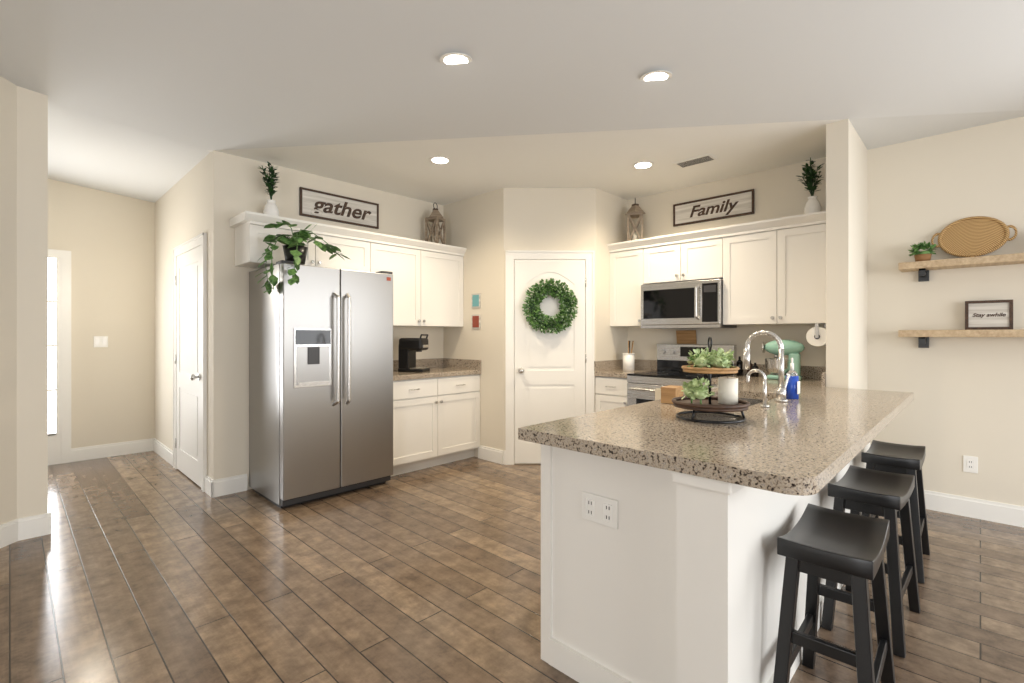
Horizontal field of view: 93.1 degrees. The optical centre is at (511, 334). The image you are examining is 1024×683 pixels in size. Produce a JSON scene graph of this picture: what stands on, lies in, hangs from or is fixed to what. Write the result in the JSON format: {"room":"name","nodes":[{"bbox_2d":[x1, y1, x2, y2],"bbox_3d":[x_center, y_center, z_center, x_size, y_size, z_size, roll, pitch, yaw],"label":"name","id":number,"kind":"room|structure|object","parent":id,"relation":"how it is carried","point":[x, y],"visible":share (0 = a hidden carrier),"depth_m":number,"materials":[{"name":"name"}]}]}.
{"room":"kitchen","nodes":[
{"label":"kitchen","id":0,"kind":"room"},
{"bbox_2d":[0,76,47,524],"bbox_3d":[-3.034,-0.520,-0.428,5.190,3.600,5.170,0,0,44],"label":"wall","id":1,"kind":"structure","parent":0,"point":[23,302],"depth_m":3.04,"materials":[{"name":"beige paint"}]},
{"bbox_2d":[0,512,50,547],"bbox_3d":[-3.013,1.212,2.205,1.241,0.135,1.386,0,0,44],"label":"baseboard","id":2,"kind":"structure","parent":1,"relation":"attached to","point":[16,530],"depth_m":3.04,"materials":[{"name":"white wood"}]},
{"bbox_2d":[48,179,154,447],"bbox_3d":[-6.097,-0.520,3.274,0.120,3.600,6.240,0,0,44],"label":"wall","id":3,"kind":"structure","parent":0,"point":[107,239],"depth_m":5.10,"materials":[{"name":"beige paint"}]},
{"bbox_2d":[48,249,70,464],"bbox_3d":[-5.042,0.217,4.264,0.022,2.125,1.730,0,0,44],"label":"door frame","id":4,"kind":"structure","parent":3,"relation":"attached to","point":[59,356],"depth_m":4.82,"materials":[{"name":"white wood"}]},
{"bbox_2d":[94,336,107,346],"bbox_3d":[-4.286,0.070,5.056,0.009,0.115,0.115,0,0,44],"label":"light switch","id":5,"kind":"object","parent":3,"relation":"attached to","point":[100,341],"visible":1,"depth_m":5.06,"materials":[{"name":"white plastic"}]},
{"bbox_2d":[71,438,151,461],"bbox_3d":[-4.217,1.212,5.122,0.016,0.135,0.650,0,0,44],"label":"baseboard","id":6,"kind":"structure","parent":3,"relation":"attached to","point":[145,445],"depth_m":5.10,"materials":[{"name":"white wood"}]},
{"bbox_2d":[155,154,208,475],"bbox_3d":[-3.209,-0.520,4.739,2.240,3.600,0.120,0,0,44],"label":"wall","id":7,"kind":"structure","parent":0,"point":[181,210],"depth_m":4.87,"materials":[{"name":"beige paint"}]},
{"bbox_2d":[152,438,172,465],"bbox_3d":[-3.618,1.212,5.039,0.995,0.135,0.016,0,0,44],"label":"baseboard","id":8,"kind":"structure","parent":7,"relation":"attached to","point":[166,453],"depth_m":5.05,"materials":[{"name":"white wood"}]},
{"bbox_2d":[175,246,200,486],"bbox_3d":[-2.911,0.261,4.306,0.882,2.014,0.083,0,0,44],"label":"hall door","id":9,"kind":"structure","parent":7,"relation":"in","point":[188,364],"depth_m":4.30,"materials":[{"name":"white wood"}]},
{"bbox_2d":[173,233,206,491],"bbox_3d":[-2.885,0.223,4.325,1.050,2.115,0.026,0,0,44],"label":"door frame","id":10,"kind":"structure","parent":7,"relation":"attached to","point":[193,243],"depth_m":4.01,"materials":[{"name":"white wood"}]},
{"bbox_2d":[209,151,442,489],"bbox_3d":[-1.116,-0.520,5.207,0.120,3.600,3.700,0,0,44],"label":"wall","id":11,"kind":"structure","parent":0,"point":[236,186],"depth_m":3.96,"materials":[{"name":"beige paint"}]},
{"bbox_2d":[208,474,246,497],"bbox_3d":[-2.275,1.212,3.909,0.016,0.135,0.256,0,0,44],"label":"baseboard","id":12,"kind":"structure","parent":11,"relation":"attached to","point":[234,484],"depth_m":3.89,"materials":[{"name":"white wood"}]},
{"bbox_2d":[233,219,372,271],"bbox_3d":[-1.773,-0.715,4.187,0.348,0.310,1.020,0,0,44],"label":"upper cabinet","id":13,"kind":"object","parent":11,"relation":"attached to","point":[250,234],"depth_m":4.02,"materials":[{"name":"white wood"}]},
{"bbox_2d":[259,161,278,215],"bbox_3d":[-1.996,-1.167,4.006,0.159,0.466,0.205,0,0,17],"label":"potted plant","id":14,"kind":"object","parent":13,"relation":"on","point":[270,207],"visible":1,"depth_m":3.97,"materials":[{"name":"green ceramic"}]},
{"bbox_2d":[299,187,378,228],"bbox_3d":[-1.613,-1.190,4.588,0.020,0.250,0.780,0,0,44],"label":"gather sign","id":15,"kind":"object","parent":11,"relation":"attached to","point":[329,206],"visible":1,"depth_m":4.56,"materials":[{"name":"white wood"}]},
{"bbox_2d":[373,239,464,326],"bbox_3d":[-1.033,-0.480,4.953,0.348,0.780,1.110,0,0,44],"label":"upper cabinet","id":16,"kind":"object","parent":11,"relation":"attached to","point":[427,284],"depth_m":4.86,"materials":[{"name":"white wood"}]},
{"bbox_2d":[425,203,445,243],"bbox_3d":[-0.819,-1.175,5.184,0.206,0.482,0.206,0,0,27],"label":"lantern","id":17,"kind":"object","parent":16,"relation":"on","point":[435,217],"visible":0.79,"depth_m":5.15,"materials":[{"name":"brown wood"}]},
{"bbox_2d":[0,451,1023,682],"bbox_3d":[-0.662,1.330,1.474,13.000,0.100,11.200,0,0,44],"label":"floor","id":18,"kind":"structure","parent":0,"point":[149,567],"depth_m":2.45,"materials":[{"name":"brown wood"}]},
{"bbox_2d":[249,260,392,507],"bbox_3d":[-1.569,0.368,4.060,0.792,1.824,0.920,0,0,44],"label":"fridge","id":19,"kind":"object","parent":18,"relation":"on","point":[320,382],"visible":0.96,"depth_m":3.77,"materials":[{"name":"silver metal"}]},
{"bbox_2d":[255,220,348,294],"bbox_3d":[-1.579,-0.592,3.712,0.437,0.598,0.691,0,0,44],"label":"pothos plant","id":20,"kind":"object","parent":19,"relation":"on","point":[295,249],"visible":0.98,"depth_m":3.62,"materials":[{"name":"green plant"}]},
{"bbox_2d":[391,374,479,475],"bbox_3d":[-0.923,0.843,4.852,0.648,0.874,1.098,0,0,44],"label":"base cabinet","id":21,"kind":"object","parent":18,"relation":"on","point":[436,421],"visible":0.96,"depth_m":4.63,"materials":[{"name":"white wood"}]},
{"bbox_2d":[393,358,480,380],"bbox_3d":[-0.929,0.333,4.855,0.633,0.145,1.103,0,0,44],"label":"countertop","id":22,"kind":"structure","parent":21,"relation":"on","point":[439,367],"depth_m":5.02,"materials":[{"name":"brown stone"}]},
{"bbox_2d":[398,334,429,371],"bbox_3d":[-0.960,0.175,4.764,0.260,0.368,0.180,0,0,15],"label":"coffee maker","id":23,"kind":"object","parent":22,"relation":"on","point":[408,348],"visible":1,"depth_m":4.70,"materials":[{"name":"black plastic"}]},
{"bbox_2d":[595,376,627,411],"bbox_3d":[1.162,0.843,4.889,0.376,0.874,0.648,0,0,44],"label":"base cabinet","id":24,"kind":"object","parent":18,"relation":"on","point":[611,392],"visible":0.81,"depth_m":4.69,"materials":[{"name":"white wood"}]},
{"bbox_2d":[594,359,656,377],"bbox_3d":[1.168,0.333,4.895,0.376,0.145,0.633,0,0,44],"label":"countertop","id":25,"kind":"structure","parent":24,"relation":"on","point":[608,368],"depth_m":4.93,"materials":[{"name":"brown stone"}]},
{"bbox_2d":[622,341,634,370],"bbox_3d":[1.180,0.208,4.908,0.126,0.301,0.126,0,0,44],"label":"utensil crock","id":26,"kind":"object","parent":25,"relation":"on","point":[628,361],"visible":1,"depth_m":4.87,"materials":[{"name":"white ceramic"}]},
{"bbox_2d":[627,344,736,405],"bbox_3d":[1.547,0.685,4.467,0.756,1.190,0.712,0,0,44],"label":"range","id":27,"kind":"object","parent":18,"relation":"on","point":[672,359],"visible":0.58,"depth_m":4.47,"materials":[{"name":"silver metal"}]},
{"bbox_2d":[655,389,684,399],"bbox_3d":[1.366,0.665,4.161,0.280,0.389,0.039,0,0,44],"label":"towel","id":28,"kind":"object","parent":27,"relation":"hanging from","point":[657,394],"visible":0.15,"depth_m":4.22,"materials":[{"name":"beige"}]},
{"bbox_2d":[676,330,696,343],"bbox_3d":[1.713,0.020,4.768,0.200,0.135,0.030,0,0,44],"label":"cutting board","id":29,"kind":"object","parent":27,"relation":"on","point":[685,336],"visible":0.94,"depth_m":4.76,"materials":[{"name":"brown wood"}]},
{"bbox_2d":[541,443,869,682],"bbox_3d":[1.217,0.843,2.516,0.755,0.874,2.546,0,0,44],"label":"base cabinet","id":30,"kind":"object","parent":18,"relation":"on","point":[676,577],"visible":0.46,"depth_m":1.63,"materials":[{"name":"white wood"}]},
{"bbox_2d":[582,491,617,528],"bbox_3d":[0.312,0.625,1.734,0.150,0.100,0.009,0,0,44],"label":"outlet","id":31,"kind":"object","parent":30,"relation":"attached to","point":[598,509],"visible":1,"depth_m":1.73,"materials":[{"name":"white plastic"}]},
{"bbox_2d":[518,364,913,495],"bbox_3d":[1.518,0.420,2.717,0.990,0.320,3.278,0,0,44],"label":"countertop","id":32,"kind":"structure","parent":30,"relation":"on","point":[817,436],"depth_m":1.77,"materials":[{"name":"brown stone"}]},
{"bbox_2d":[661,385,682,403],"bbox_3d":[0.853,0.317,2.582,0.080,0.085,0.120,0,0,38],"label":"wood block","id":33,"kind":"object","parent":32,"relation":"on","point":[669,393],"visible":0.75,"depth_m":2.54,"materials":[{"name":"brown wood"}]},
{"bbox_2d":[672,336,749,423],"bbox_3d":[0.855,0.181,2.094,0.316,0.354,0.316,0,0,44],"label":"tray","id":34,"kind":"object","parent":32,"relation":"on","point":[697,396],"visible":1,"depth_m":2.06,"materials":[{"name":"black"}]},
{"bbox_2d":[679,346,737,406],"bbox_3d":[0.843,0.175,2.083,0.206,0.244,0.265,0,0,44],"label":"plants","id":35,"kind":"object","parent":34,"relation":"on","point":[704,361],"depth_m":2.06,"materials":[{"name":"green plant"}]},
{"bbox_2d":[736,356,742,375],"bbox_3d":[2.025,0.274,4.315,0.052,0.170,0.052,0,0,29],"label":"oil bottle","id":36,"kind":"object","parent":32,"relation":"on","point":[739,363],"depth_m":4.29,"materials":[{"name":"black glass"}]},
{"bbox_2d":[747,360,758,376],"bbox_3d":[2.101,0.289,4.236,0.054,0.140,0.142,0,0,-1],"label":"oil bottle","id":37,"kind":"object","parent":32,"relation":"on","point":[755,374],"depth_m":4.18,"materials":[{"name":"black glass"}]},
{"bbox_2d":[746,369,769,407],"bbox_3d":[1.242,0.265,2.450,0.110,0.188,0.052,0,0,44],"label":"faucet","id":38,"kind":"object","parent":32,"relation":"on","point":[765,399],"visible":1,"depth_m":2.42,"materials":[{"name":"silver metal"}]},
{"bbox_2d":[743,330,789,401],"bbox_3d":[1.409,0.166,2.695,0.230,0.386,0.099,0,0,44],"label":"faucet","id":39,"kind":"object","parent":32,"relation":"on","point":[781,392],"visible":1,"depth_m":2.63,"materials":[{"name":"silver metal"}]},
{"bbox_2d":[762,340,804,379],"bbox_3d":[2.208,0.198,3.949,0.300,0.322,0.193,0,0,35],"label":"stand mixer","id":40,"kind":"object","parent":32,"relation":"on","point":[793,349],"visible":0.85,"depth_m":3.90,"materials":[{"name":"green metal"}]},
{"bbox_2d":[785,358,799,398],"bbox_3d":[1.585,0.243,2.742,0.067,0.231,0.074,0,0,44],"label":"soap bottle","id":41,"kind":"object","parent":32,"relation":"on","point":[793,388],"visible":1,"depth_m":2.72,"materials":[{"name":"blue plastic"}]},
{"bbox_2d":[773,503,895,682],"bbox_3d":[1.089,0.965,1.631,0.288,0.633,0.487,0,0,43],"label":"stool","id":42,"kind":"object","parent":18,"relation":"on","point":[816,544],"visible":1,"depth_m":1.55,"materials":[{"name":"black wood"}]},
{"bbox_2d":[821,465,920,657],"bbox_3d":[1.624,0.965,2.185,0.487,0.633,0.288,0,0,-44],"label":"stool","id":43,"kind":"object","parent":18,"relation":"on","point":[856,490],"visible":0.77,"depth_m":2.10,"materials":[{"name":"black wood"}]},
{"bbox_2d":[861,440,929,583],"bbox_3d":[2.177,0.965,2.763,0.288,0.633,0.487,0,0,43],"label":"stool","id":44,"kind":"object","parent":18,"relation":"on","point":[893,458],"visible":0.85,"depth_m":2.67,"materials":[{"name":"black wood"}]},
{"bbox_2d":[0,0,1023,205],"bbox_3d":[-0.681,-2.013,0.518,11.700,1.107,9.800,0,0,44],"label":"ceiling","id":45,"kind":"structure","parent":0,"point":[376,94],"depth_m":2.95,"materials":[{"name":"white paint"}]},
{"bbox_2d":[429,156,450,163],"bbox_3d":[-0.601,-1.456,4.046,0.184,0.006,0.184,0,0,44],"label":"recessed light","id":46,"kind":"object","parent":45,"relation":"in","point":[439,160],"visible":1,"depth_m":4.04,"materials":[{"name":"white"}]},
{"bbox_2d":[440,53,471,63],"bbox_3d":[-0.315,-1.546,2.733,0.184,0.006,0.184,5,8,44],"label":"recessed light","id":47,"kind":"object","parent":45,"relation":"in","point":[453,58],"visible":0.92,"depth_m":2.70,"materials":[{"name":"white"}]},
{"bbox_2d":[632,161,653,168],"bbox_3d":[1.125,-1.456,4.165,0.184,0.006,0.184,0,0,44],"label":"recessed light","id":48,"kind":"object","parent":45,"relation":"in","point":[643,165],"visible":1,"depth_m":4.16,"materials":[{"name":"white"}]},
{"bbox_2d":[640,70,671,80],"bbox_3d":[0.849,-1.518,2.860,0.184,0.005,0.184,5,8,44],"label":"recessed light","id":49,"kind":"object","parent":45,"relation":"in","point":[657,75],"visible":0.79,"depth_m":2.83,"materials":[{"name":"white"}]},
{"bbox_2d":[673,154,717,167],"bbox_3d":[1.534,-1.455,4.065,0.320,0.008,0.160,0,0,44],"label":"ceiling vent","id":50,"kind":"object","parent":45,"relation":"in","point":[696,161],"visible":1,"depth_m":4.05,"materials":[{"name":"white metal"}]},
{"bbox_2d":[443,188,627,463],"bbox_3d":[0.239,-0.520,5.365,1.610,3.600,1.250,0,0,44],"label":"wall","id":51,"kind":"structure","parent":0,"point":[487,230],"depth_m":4.91,"materials":[{"name":"beige paint"}]},
{"bbox_2d":[472,293,480,307],"bbox_3d":[-0.377,-0.360,5.080,0.130,0.150,0.012,0,0,44],"label":"picture","id":52,"kind":"object","parent":51,"relation":"attached to","point":[476,300],"visible":1,"depth_m":5.07,"materials":[{"name":"teal wood"}]},
{"bbox_2d":[472,314,480,328],"bbox_3d":[-0.377,-0.140,5.080,0.130,0.150,0.012,0,0,44],"label":"picture","id":53,"kind":"object","parent":51,"relation":"attached to","point":[476,321],"visible":1,"depth_m":5.07,"materials":[{"name":"red wood"}]},
{"bbox_2d":[478,445,505,464],"bbox_3d":[-0.196,1.212,4.919,0.403,0.135,0.036,0,0,44],"label":"baseboard","id":54,"kind":"structure","parent":51,"relation":"attached to","point":[485,453],"depth_m":4.89,"materials":[{"name":"white wood"}]},
{"bbox_2d":[506,250,593,464],"bbox_3d":[0.376,0.223,4.803,0.880,2.115,0.026,0,0,-1],"label":"door frame","id":55,"kind":"structure","parent":51,"relation":"attached to","point":[586,256],"depth_m":4.79,"materials":[{"name":"white wood"}]},
{"bbox_2d":[514,260,585,462],"bbox_3d":[0.381,0.261,4.771,0.712,2.014,0.083,0,0,-1],"label":"pantry door","id":56,"kind":"structure","parent":51,"relation":"in","point":[549,376],"depth_m":4.80,"materials":[{"name":"white wood"}]},
{"bbox_2d":[522,278,577,333],"bbox_3d":[0.373,-0.285,4.731,0.557,0.554,0.121,0,0,-1],"label":"wreath","id":57,"kind":"object","parent":56,"relation":"hanging from","point":[559,322],"visible":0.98,"depth_m":4.73,"materials":[{"name":"green plant"}]},
{"bbox_2d":[628,157,825,366],"bbox_3d":[1.444,-0.520,5.188,3.590,3.600,0.170,0,0,44],"label":"wall","id":58,"kind":"structure","parent":0,"point":[779,192],"depth_m":4.42,"materials":[{"name":"beige paint"}]},
{"bbox_2d":[673,189,753,226],"bbox_3d":[1.898,-1.200,4.614,0.760,0.220,0.020,0,0,44],"label":"family sign","id":59,"kind":"object","parent":58,"relation":"attached to","point":[736,204],"visible":1,"depth_m":4.59,"materials":[{"name":"white wood"}]},
{"bbox_2d":[607,211,825,326],"bbox_3d":[1.831,-0.511,4.417,1.998,0.842,0.398,0,0,44],"label":"upper cabinet","id":60,"kind":"object","parent":58,"relation":"attached to","point":[770,271],"visible":0.85,"depth_m":4.09,"materials":[{"name":"white wood"}]},
{"bbox_2d":[625,198,645,240],"bbox_3d":[1.271,-1.175,5.001,0.206,0.482,0.206,0,0,15],"label":"lantern","id":61,"kind":"object","parent":60,"relation":"on","point":[635,210],"visible":0.85,"depth_m":4.95,"materials":[{"name":"grey wood"}]},
{"bbox_2d":[641,279,736,328],"bbox_3d":[1.638,-0.275,4.561,0.756,0.420,0.452,0,0,44],"label":"microwave","id":62,"kind":"object","parent":60,"relation":"attached to","point":[687,304],"visible":0.98,"depth_m":4.40,"materials":[{"name":"grey metal"}]},
{"bbox_2d":[798,157,824,213],"bbox_3d":[2.405,-1.173,3.879,0.224,0.478,0.182,0,0,-4],"label":"potted plant","id":63,"kind":"object","parent":60,"relation":"on","point":[812,205],"visible":0.96,"depth_m":3.87,"materials":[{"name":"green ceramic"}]},
{"bbox_2d":[806,323,825,345],"bbox_3d":[2.437,-0.001,3.819,0.150,0.176,0.308,0,0,44],"label":"paper towel holder","id":64,"kind":"object","parent":60,"relation":"attached to","point":[816,335],"visible":0.77,"depth_m":3.71,"materials":[{"name":"white paper"}]},
{"bbox_2d":[826,119,867,389],"bbox_3d":[2.532,-0.520,3.637,0.130,3.600,0.890,0,0,44],"label":"wall","id":65,"kind":"structure","parent":0,"point":[846,258],"depth_m":3.34,"materials":[{"name":"beige paint"}]},
{"bbox_2d":[868,116,1023,506],"bbox_3d":[4.875,-0.520,1.910,5.640,3.600,0.120,0,0,44],"label":"wall","id":66,"kind":"structure","parent":0,"point":[968,392],"depth_m":3.49,"materials":[{"name":"beige paint"}]},
{"bbox_2d":[898,329,1023,347],"bbox_3d":[3.436,0.029,3.075,1.530,0.130,0.198,0,0,44],"label":"shelf","id":67,"kind":"object","parent":66,"relation":"attached to","point":[923,336],"visible":1,"depth_m":3.33,"materials":[{"name":"brown wood"}]},
{"bbox_2d":[965,299,1012,329],"bbox_3d":[3.261,-0.137,3.319,0.235,0.200,0.020,0,0,44],"label":"sign","id":68,"kind":"object","parent":67,"relation":"on","point":[990,315],"visible":1,"depth_m":3.31,"materials":[{"name":"white wood"}]},
{"bbox_2d":[898,253,1023,281],"bbox_3d":[3.436,-0.461,3.075,1.530,0.130,0.198,0,0,44],"label":"shelf","id":69,"kind":"object","parent":66,"relation":"attached to","point":[922,268],"visible":1,"depth_m":3.33,"materials":[{"name":"brown wood"}]},
{"bbox_2d":[908,241,935,261],"bbox_3d":[2.977,-0.604,3.519,0.167,0.154,0.169,0,0,44],"label":"potted plant","id":70,"kind":"object","parent":69,"relation":"on","point":[926,255],"visible":0.98,"depth_m":3.49,"materials":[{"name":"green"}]},
{"bbox_2d":[931,216,1017,256],"bbox_3d":[3.204,-0.685,3.376,0.436,0.300,0.024,0,-14,44],"label":"tray","id":71,"kind":"object","parent":69,"relation":"on","point":[974,236],"visible":1,"depth_m":3.36,"materials":[{"name":"wicker"}]},
{"bbox_2d":[963,455,977,473],"bbox_3d":[3.226,0.910,3.412,0.075,0.115,0.009,0,0,44],"label":"outlet","id":72,"kind":"object","parent":66,"relation":"attached to","point":[970,464],"visible":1,"depth_m":3.41,"materials":[{"name":"white plastic"}]},
{"bbox_2d":[924,490,1023,526],"bbox_3d":[4.828,1.212,1.861,5.640,0.135,0.016,0,0,44],"label":"baseboard","id":73,"kind":"structure","parent":66,"relation":"attached to","point":[1009,514],"depth_m":3.39,"materials":[{"name":"white wood"}]}
]}

